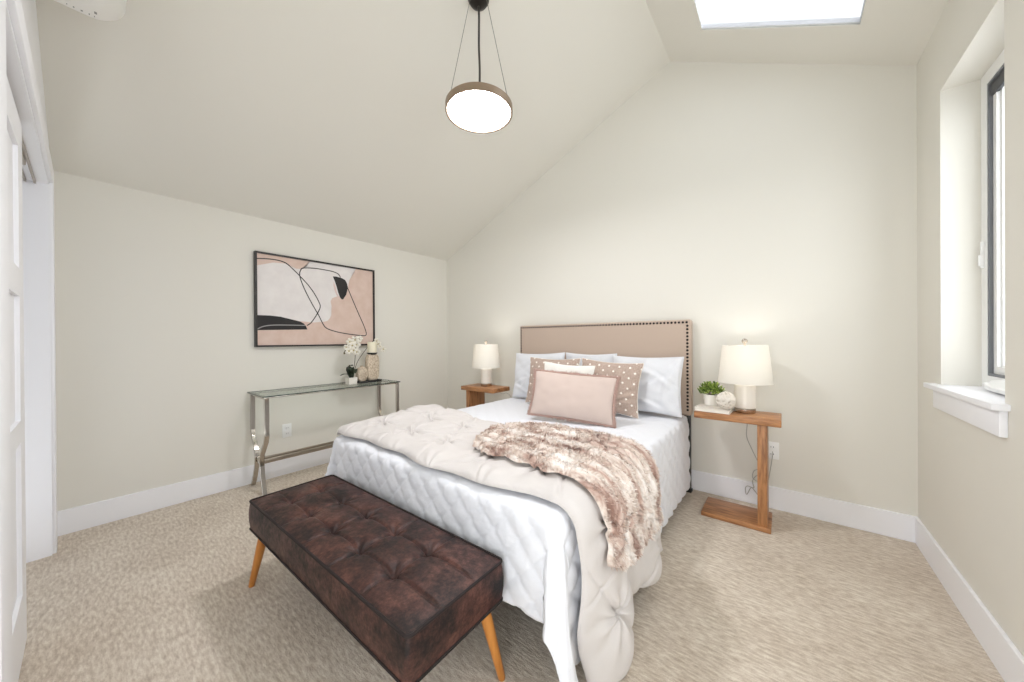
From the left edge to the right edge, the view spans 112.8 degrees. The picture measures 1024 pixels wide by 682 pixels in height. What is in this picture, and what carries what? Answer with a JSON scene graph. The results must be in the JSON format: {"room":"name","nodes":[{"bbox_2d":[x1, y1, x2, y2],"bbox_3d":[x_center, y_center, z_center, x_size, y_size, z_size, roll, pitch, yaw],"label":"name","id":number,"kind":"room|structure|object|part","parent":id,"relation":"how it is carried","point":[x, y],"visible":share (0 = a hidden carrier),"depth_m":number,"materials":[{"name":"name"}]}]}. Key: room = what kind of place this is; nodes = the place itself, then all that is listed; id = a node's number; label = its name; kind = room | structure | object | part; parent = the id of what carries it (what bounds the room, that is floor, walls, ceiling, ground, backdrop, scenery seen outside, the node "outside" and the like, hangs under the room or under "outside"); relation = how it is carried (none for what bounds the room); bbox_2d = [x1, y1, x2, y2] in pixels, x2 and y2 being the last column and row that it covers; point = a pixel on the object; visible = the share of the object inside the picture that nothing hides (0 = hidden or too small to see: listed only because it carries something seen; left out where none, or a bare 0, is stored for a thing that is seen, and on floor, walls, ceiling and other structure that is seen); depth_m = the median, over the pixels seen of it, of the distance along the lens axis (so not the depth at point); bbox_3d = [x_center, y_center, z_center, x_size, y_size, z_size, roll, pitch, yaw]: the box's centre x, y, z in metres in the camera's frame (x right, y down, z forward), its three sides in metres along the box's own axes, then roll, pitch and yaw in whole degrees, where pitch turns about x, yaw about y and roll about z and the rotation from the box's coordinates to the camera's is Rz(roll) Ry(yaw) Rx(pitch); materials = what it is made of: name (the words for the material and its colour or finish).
{"room":"bedroom","nodes":[
{"label":"bedroom","id":0,"kind":"room"},
{"bbox_2d":[21,0,48,143],"bbox_3d":[-2.106,-0.402,1.040,2.176,3.124,0.750,0,0,39],"label":"wall","id":1,"kind":"structure","parent":0,"point":[29,6],"depth_m":1.40,"materials":[{"name":"white paint"}]},
{"bbox_2d":[7,78,26,681],"bbox_3d":[-1.535,0.158,1.013,0.905,1.973,0.035,0,0,39],"label":"door","id":2,"kind":"structure","parent":1,"relation":"in","point":[14,127],"depth_m":1.22,"materials":[{"name":"white paint"}]},
{"bbox_2d":[0,0,57,681],"bbox_3d":[-1.831,0.104,1.238,1.988,2.108,0.136,0,0,39],"label":"trim","id":3,"kind":"structure","parent":1,"relation":"attached to","point":[16,63],"depth_m":1.77,"materials":[{"name":"white paint"}]},
{"bbox_2d":[53,170,447,510],"bbox_3d":[-2.020,0.068,3.000,0.140,2.174,3.914,0,0,39],"label":"wall","id":4,"kind":"structure","parent":0,"point":[158,361],"depth_m":2.47,"materials":[{"name":"white paint"}]},
{"bbox_2d":[57,447,332,535],"bbox_3d":[-1.764,1.078,3.193,0.014,0.148,3.024,0,0,39],"label":"baseboard","id":5,"kind":"structure","parent":4,"relation":"attached to","point":[75,519],"depth_m":2.39,"materials":[{"name":"white paint"}]},
{"bbox_2d":[282,423,291,437],"bbox_3d":[-1.957,0.778,2.956,0.009,0.116,0.072,0,0,39],"label":"wall outlet","id":6,"kind":"object","parent":4,"relation":"attached to","point":[286,428],"visible":1,"depth_m":2.95,"materials":[{"name":"white plastic"}]},
{"bbox_2d":[253,251,374,346],"bbox_3d":[-1.772,-0.344,3.166,0.040,0.782,1.030,0,0,39],"label":"framed picture","id":7,"kind":"object","parent":4,"relation":"attached to","point":[298,301],"visible":0.97,"depth_m":3.08,"materials":[{"name":"black"}]},
{"bbox_2d":[36,0,948,260],"bbox_3d":[-0.263,-1.643,1.855,4.327,1.355,3.490,0,0,39],"label":"ceiling","id":8,"kind":"structure","parent":0,"point":[325,116],"depth_m":2.16,"materials":[{"name":"white paint"}]},
{"bbox_2d":[54,0,126,20],"bbox_3d":[-1.334,-1.394,1.045,0.820,0.290,0.232,0,0,39],"label":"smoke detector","id":9,"kind":"object","parent":8,"relation":"attached to","point":[105,10],"visible":1,"depth_m":1.29,"materials":[{"name":"white plastic"}]},
{"bbox_2d":[445,0,512,133],"bbox_3d":[-0.185,-1.609,1.895,0.372,0.689,0.372,0,0,39],"label":"pendant light","id":10,"kind":"object","parent":8,"relation":"hanging from","point":[479,107],"visible":1,"depth_m":1.87,"materials":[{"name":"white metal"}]},
{"bbox_2d":[448,90,509,130],"bbox_3d":[-0.183,-1.280,1.896,0.346,0.016,0.346,0,0,39],"label":"diffuser","id":11,"kind":"object","parent":10,"relation":"attached to","point":[468,110],"depth_m":1.87,"materials":[{"name":"white"}]},
{"bbox_3d":[-0.182,-1.589,1.893,0.018,0.557,0.012,0,0,39],"label":"cord","id":12,"kind":"part","parent":10,"relation":"part of","materials":[{"name":"grey plastic"}]},
{"bbox_2d":[695,0,864,27],"bbox_3d":[1.213,-1.893,1.605,0.798,0.449,1.145,0,0,39],"label":"window","id":13,"kind":"structure","parent":8,"relation":"attached to","point":[854,19],"depth_m":1.99,"materials":[{"name":"white paint"}]},
{"bbox_2d":[18,463,1004,681],"bbox_3d":[-0.308,1.197,1.848,4.247,0.100,3.590,0,0,39],"label":"floor","id":14,"kind":"structure","parent":0,"point":[164,594],"depth_m":1.42,"materials":[{"name":"carpet"}]},
{"bbox_2d":[247,379,399,494],"bbox_3d":[-1.613,0.778,3.051,0.387,0.748,1.145,0,0,39],"label":"console table","id":15,"kind":"object","parent":14,"relation":"on","point":[260,460],"visible":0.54,"depth_m":2.71,"materials":[{"name":"silver glass"}]},
{"bbox_3d":[-2.037,0.791,2.693,0.130,0.728,0.030,0,0,39],"label":"leg","id":16,"kind":"part","parent":15,"relation":"part of","materials":[{"name":"silver metal"}]},
{"bbox_3d":[-1.860,0.791,2.552,0.145,0.728,0.030,0,0,39],"label":"leg","id":17,"kind":"part","parent":15,"relation":"part of","materials":[{"name":"silver metal"}]},
{"bbox_3d":[-1.615,0.409,3.050,0.387,0.010,1.145,0,0,39],"label":"glass","id":18,"kind":"part","parent":15,"relation":"part of","materials":[{"name":"grey"}]},
{"bbox_3d":[-1.615,0.422,3.050,0.363,0.016,1.117,0,0,39],"label":"rail","id":19,"kind":"part","parent":15,"relation":"part of","materials":[{"name":"silver metal"}]},
{"bbox_2d":[340,336,385,384],"bbox_3d":[-1.450,0.175,3.299,0.158,0.453,0.486,0,0,21],"label":"potted orchid","id":20,"kind":"object","parent":15,"relation":"on","point":[352,344],"visible":0.97,"depth_m":3.17,"materials":[{"name":"white plant"}]},
{"bbox_3d":[-1.496,0.094,3.119,0.069,0.068,0.012,0,0,-36],"label":"flower","id":21,"kind":"part","parent":20,"relation":"part of","materials":[{"name":"white plant"}]},
{"bbox_3d":[-1.503,0.007,3.145,0.068,0.069,0.013,0,0,-27],"label":"flower","id":22,"kind":"part","parent":20,"relation":"part of","materials":[{"name":"white plant"}]},
{"bbox_3d":[-1.508,0.371,3.189,0.082,0.062,0.082,0,0,39],"label":"pot","id":23,"kind":"part","parent":20,"relation":"part of","materials":[{"name":"white ceramic"}]},
{"bbox_3d":[-1.478,0.042,3.149,0.068,0.068,0.018,0,0,-23],"label":"flower","id":24,"kind":"part","parent":20,"relation":"part of","materials":[{"name":"white plant"}]},
{"bbox_3d":[-1.466,-0.007,3.174,0.077,0.074,0.014,0,0,-17],"label":"flower","id":25,"kind":"part","parent":20,"relation":"part of","materials":[{"name":"white plant"}]},
{"bbox_2d":[357,379,381,383],"bbox_3d":[-1.404,0.391,3.320,0.100,0.020,0.230,0,0,39],"label":"tray","id":26,"kind":"object","parent":15,"relation":"on","point":[377,380],"visible":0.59,"depth_m":3.29,"materials":[{"name":"black"}]},
{"bbox_2d":[356,366,367,380],"bbox_3d":[-1.442,0.313,3.264,0.055,0.150,0.100,0,0,39],"label":"vase","id":27,"kind":"object","parent":26,"relation":"on","point":[362,373],"visible":0.94,"depth_m":3.24,"materials":[{"name":"beige ceramic"}]},
{"bbox_2d":[365,353,378,379],"bbox_3d":[-1.379,0.251,3.352,0.100,0.272,0.124,0,0,39],"label":"candle holder","id":28,"kind":"object","parent":26,"relation":"on","point":[371,359],"visible":0.92,"depth_m":3.32,"materials":[{"name":"beige ceramic"}]},
{"bbox_2d":[367,342,376,352],"bbox_3d":[-1.380,0.056,3.351,0.087,0.116,0.087,0,0,39],"label":"candle","id":29,"kind":"object","parent":28,"relation":"on","point":[371,346],"visible":1,"depth_m":3.32,"materials":[{"name":"beige wax"}]},
{"bbox_3d":[-1.357,0.785,3.544,0.130,0.728,0.030,0,0,39],"label":"leg","id":30,"kind":"part","parent":15,"relation":"part of","materials":[{"name":"silver metal"}]},
{"bbox_3d":[-1.181,0.784,3.402,0.145,0.728,0.030,0,0,39],"label":"leg","id":31,"kind":"part","parent":15,"relation":"part of","materials":[{"name":"silver metal"}]},
{"bbox_2d":[248,475,504,681],"bbox_3d":[-0.631,0.941,1.376,1.239,0.419,0.397,0,0,37],"label":"bench","id":32,"kind":"object","parent":14,"relation":"on","point":[409,589],"visible":1,"depth_m":1.14,"materials":[{"name":"brown leather"}]},
{"bbox_3d":[-1.187,1.014,1.600,0.100,0.278,0.041,0,0,4],"label":"leg","id":33,"kind":"part","parent":32,"relation":"part of","materials":[{"name":"brown wood"}]},
{"bbox_3d":[-0.074,1.008,1.153,0.100,0.278,0.041,0,0,4],"label":"leg","id":34,"kind":"part","parent":32,"relation":"part of","materials":[{"name":"brown wood"}]},
{"bbox_2d":[461,383,509,407],"bbox_3d":[-0.280,0.806,3.535,0.454,0.673,0.265,0,0,39],"label":"nightstand","id":35,"kind":"object","parent":14,"relation":"on","point":[475,393],"visible":0.44,"depth_m":3.53,"materials":[{"name":"brown wood"}]},
{"bbox_3d":[-0.386,0.813,3.621,0.048,0.604,0.233,0,0,39],"label":"post","id":36,"kind":"part","parent":35,"relation":"part of","materials":[{"name":"brown wood"}]},
{"bbox_2d":[472,340,510,396],"bbox_3d":[-0.221,0.429,3.580,0.417,0.878,0.300,0,0,-36],"label":"table lamp","id":37,"kind":"object","parent":35,"relation":"on","point":[486,358],"visible":0.9,"depth_m":3.44,"materials":[{"name":"white ceramic"}]},
{"bbox_3d":[-0.270,0.157,3.545,0.300,0.240,0.300,0,0,39],"label":"lamp shade","id":38,"kind":"part","parent":37,"relation":"part of","materials":[{"name":"white fabric"}]},
{"bbox_2d":[520,319,692,492],"bbox_3d":[0.169,0.495,2.348,1.594,1.296,1.885,0,0,39],"label":"headboard","id":39,"kind":"object","parent":14,"relation":"on","point":[663,338],"visible":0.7,"depth_m":2.81,"materials":[{"name":"beige fabric"}]},
{"bbox_2d":[325,397,690,681],"bbox_3d":[0.051,0.846,2.292,1.852,0.576,2.001,0,0,39],"label":"quilt","id":40,"kind":"object","parent":39,"relation":"on","point":[535,538],"visible":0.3,"depth_m":1.33,"materials":[{"name":"white fabric"}]},
{"bbox_2d":[337,404,662,681],"bbox_3d":[-0.145,0.796,1.872,1.750,0.684,0.898,0,0,39],"label":"duvet","id":41,"kind":"object","parent":40,"relation":"on","point":[434,436],"visible":0.65,"depth_m":1.25,"materials":[{"name":"white fabric"}]},
{"bbox_2d":[472,420,663,572],"bbox_3d":[0.226,0.622,1.559,0.833,0.424,0.608,0,0,39],"label":"throw blanket","id":42,"kind":"object","parent":41,"relation":"on","point":[622,476],"visible":1,"depth_m":1.35,"materials":[{"name":"brown fur"}]},
{"bbox_2d":[512,352,564,396],"bbox_3d":[0.241,0.327,3.196,0.548,0.445,0.197,0,0,32],"label":"pillow","id":43,"kind":"object","parent":40,"relation":"on","point":[522,367],"visible":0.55,"depth_m":3.22,"materials":[{"name":"white fabric"}]},
{"bbox_2d":[525,357,580,401],"bbox_3d":[0.341,0.343,2.904,0.499,0.400,0.166,0,0,32],"label":"cushion","id":44,"kind":"object","parent":40,"relation":"on","point":[537,363],"visible":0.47,"depth_m":2.96,"materials":[{"name":"beige fabric"}]},
{"bbox_2d":[544,361,594,374],"bbox_3d":[0.419,0.359,2.627,0.442,0.389,0.112,0,0,34],"label":"cushion","id":45,"kind":"object","parent":40,"relation":"on","point":[549,366],"visible":0.32,"depth_m":2.61,"materials":[{"name":"beige fabric"}]},
{"bbox_2d":[527,368,621,428],"bbox_3d":[0.412,0.381,2.334,0.635,0.368,0.164,0,0,27],"label":"cushion","id":46,"kind":"object","parent":40,"relation":"on","point":[585,398],"visible":1,"depth_m":2.28,"materials":[{"name":"fabric"}]},
{"bbox_2d":[566,352,616,365],"bbox_3d":[0.668,0.323,2.937,0.480,0.438,0.141,0,0,43],"label":"pillow","id":47,"kind":"object","parent":40,"relation":"on","point":[602,357],"visible":0.24,"depth_m":2.90,"materials":[{"name":"white fabric"}]},
{"bbox_2d":[582,358,643,418],"bbox_3d":[0.725,0.344,2.559,0.494,0.418,0.171,0,0,34],"label":"cushion","id":48,"kind":"object","parent":40,"relation":"on","point":[627,397],"visible":0.57,"depth_m":2.45,"materials":[{"name":"beige fabric"}]},
{"bbox_2d":[613,356,683,417],"bbox_3d":[1.004,0.327,2.573,0.535,0.427,0.205,0,0,37],"label":"pillow","id":49,"kind":"object","parent":40,"relation":"on","point":[659,391],"visible":0.7,"depth_m":2.45,"materials":[{"name":"white fabric"}]},
{"bbox_3d":[0.702,0.190,3.017,1.568,0.673,0.011,0,0,39],"label":"nailhead trim","id":50,"kind":"part","parent":39,"relation":"part of","materials":[{"name":"black metal"}]},
{"bbox_3d":[0.729,0.202,3.051,1.594,0.721,0.085,0,0,39],"label":"headboard","id":51,"kind":"part","parent":39,"relation":"part of","materials":[{"name":"beige fabric"}]},
{"bbox_3d":[1.328,0.847,2.571,0.060,0.575,0.055,0,0,39],"label":"headboard leg","id":52,"kind":"part","parent":39,"relation":"part of","materials":[{"name":"black metal"}]},
{"bbox_2d":[694,411,781,533],"bbox_3d":[1.460,0.798,2.205,0.454,0.673,0.265,0,0,39],"label":"nightstand","id":53,"kind":"object","parent":14,"relation":"on","point":[759,519],"visible":0.94,"depth_m":2.08,"materials":[{"name":"brown wood"}]},
{"bbox_2d":[694,403,733,414],"bbox_3d":[1.346,0.450,2.263,0.200,0.024,0.176,0,0,42],"label":"book","id":54,"kind":"object","parent":53,"relation":"on","point":[701,407],"visible":0.84,"depth_m":2.21,"materials":[{"name":"white paper"}]},
{"bbox_2d":[697,381,725,405],"bbox_3d":[1.359,0.353,2.311,0.185,0.169,0.173,0,0,39],"label":"potted plant","id":55,"kind":"object","parent":54,"relation":"on","point":[707,388],"visible":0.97,"depth_m":2.28,"materials":[{"name":"green plant"}]},
{"bbox_3d":[1.356,0.399,2.312,0.096,0.076,0.096,0,0,39],"label":"pot","id":56,"kind":"part","parent":55,"relation":"part of","materials":[{"name":"white ceramic"}]},
{"bbox_2d":[716,392,735,408],"bbox_3d":[1.371,0.380,2.179,0.112,0.112,0.111,0,0,39],"label":"twine ball","id":57,"kind":"object","parent":54,"relation":"on","point":[730,402],"visible":1,"depth_m":2.15,"materials":[{"name":"white"}]},
{"bbox_2d":[718,338,773,494],"bbox_3d":[1.538,0.523,2.239,0.300,1.080,0.388,0,0,39],"label":"table lamp","id":58,"kind":"object","parent":53,"relation":"on","point":[747,367],"visible":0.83,"depth_m":2.12,"materials":[{"name":"white fabric"}]},
{"bbox_3d":[1.508,0.149,2.203,0.300,0.240,0.300,0,0,39],"label":"lamp shade","id":59,"kind":"part","parent":58,"relation":"part of","materials":[{"name":"white fabric"}]},
{"bbox_3d":[1.648,0.756,2.313,0.229,0.613,0.089,0,0,-12],"label":"cord","id":60,"kind":"part","parent":58,"relation":"part of","materials":[{"name":"grey plastic"}]},
{"bbox_3d":[1.567,0.805,2.121,0.048,0.604,0.233,0,0,39],"label":"post","id":61,"kind":"part","parent":53,"relation":"part of","materials":[{"name":"brown wood"}]},
{"bbox_2d":[447,62,917,516],"bbox_3d":[0.758,-0.537,3.191,3.967,3.347,0.140,0,0,39],"label":"wall","id":62,"kind":"structure","parent":0,"point":[774,205],"depth_m":2.36,"materials":[{"name":"white paint"}]},
{"bbox_2d":[768,441,778,459],"bbox_3d":[1.763,0.741,2.303,0.072,0.116,0.009,0,0,39],"label":"wall outlet","id":63,"kind":"object","parent":62,"relation":"attached to","point":[773,446],"visible":0.84,"depth_m":2.29,"materials":[{"name":"white plastic"}]},
{"bbox_2d":[691,469,916,542],"bbox_3d":[0.725,1.063,3.131,3.953,0.148,0.014,0,0,39],"label":"baseboard","id":64,"kind":"structure","parent":62,"relation":"attached to","point":[892,524],"depth_m":2.15,"materials":[{"name":"white paint"}]},
{"bbox_2d":[917,0,1023,656],"bbox_3d":[1.350,-0.193,0.577,0.220,2.666,3.490,0,0,39],"label":"wall","id":65,"kind":"structure","parent":0,"point":[971,478],"depth_m":1.52,"materials":[{"name":"white paint"}]},
{"bbox_2d":[923,50,1010,437],"bbox_3d":[1.921,-0.432,1.349,0.230,1.508,0.712,0,0,39],"label":"window","id":66,"kind":"structure","parent":65,"relation":"in","point":[984,407],"depth_m":1.47,"materials":[{"name":"white plastic"}]},
{"bbox_3d":[2.111,-0.387,1.530,0.017,0.120,0.010,0,0,39],"label":"lock lever","id":67,"kind":"part","parent":66,"relation":"part of","materials":[{"name":"white plastic"}]},
{"bbox_3d":[1.973,-0.488,1.287,0.072,1.395,0.600,0,0,39],"label":"frame","id":68,"kind":"part","parent":66,"relation":"part of","materials":[{"name":"white plastic"}]},
{"bbox_3d":[1.953,-1.093,1.298,0.016,0.051,0.466,0,0,39],"label":"screen rail","id":69,"kind":"part","parent":66,"relation":"part of","materials":[{"name":"grey metal"}]},
{"bbox_3d":[1.974,-0.488,1.286,0.048,1.263,0.468,0,0,39],"label":"sash","id":70,"kind":"part","parent":66,"relation":"part of","materials":[{"name":"white plastic"}]},
{"bbox_2d":[915,517,1023,681],"bbox_3d":[1.219,1.067,0.593,0.014,0.148,3.336,0,0,39],"label":"baseboard","id":71,"kind":"structure","parent":65,"relation":"attached to","point":[1006,658],"depth_m":1.32,"materials":[{"name":"white paint"}]}
]}

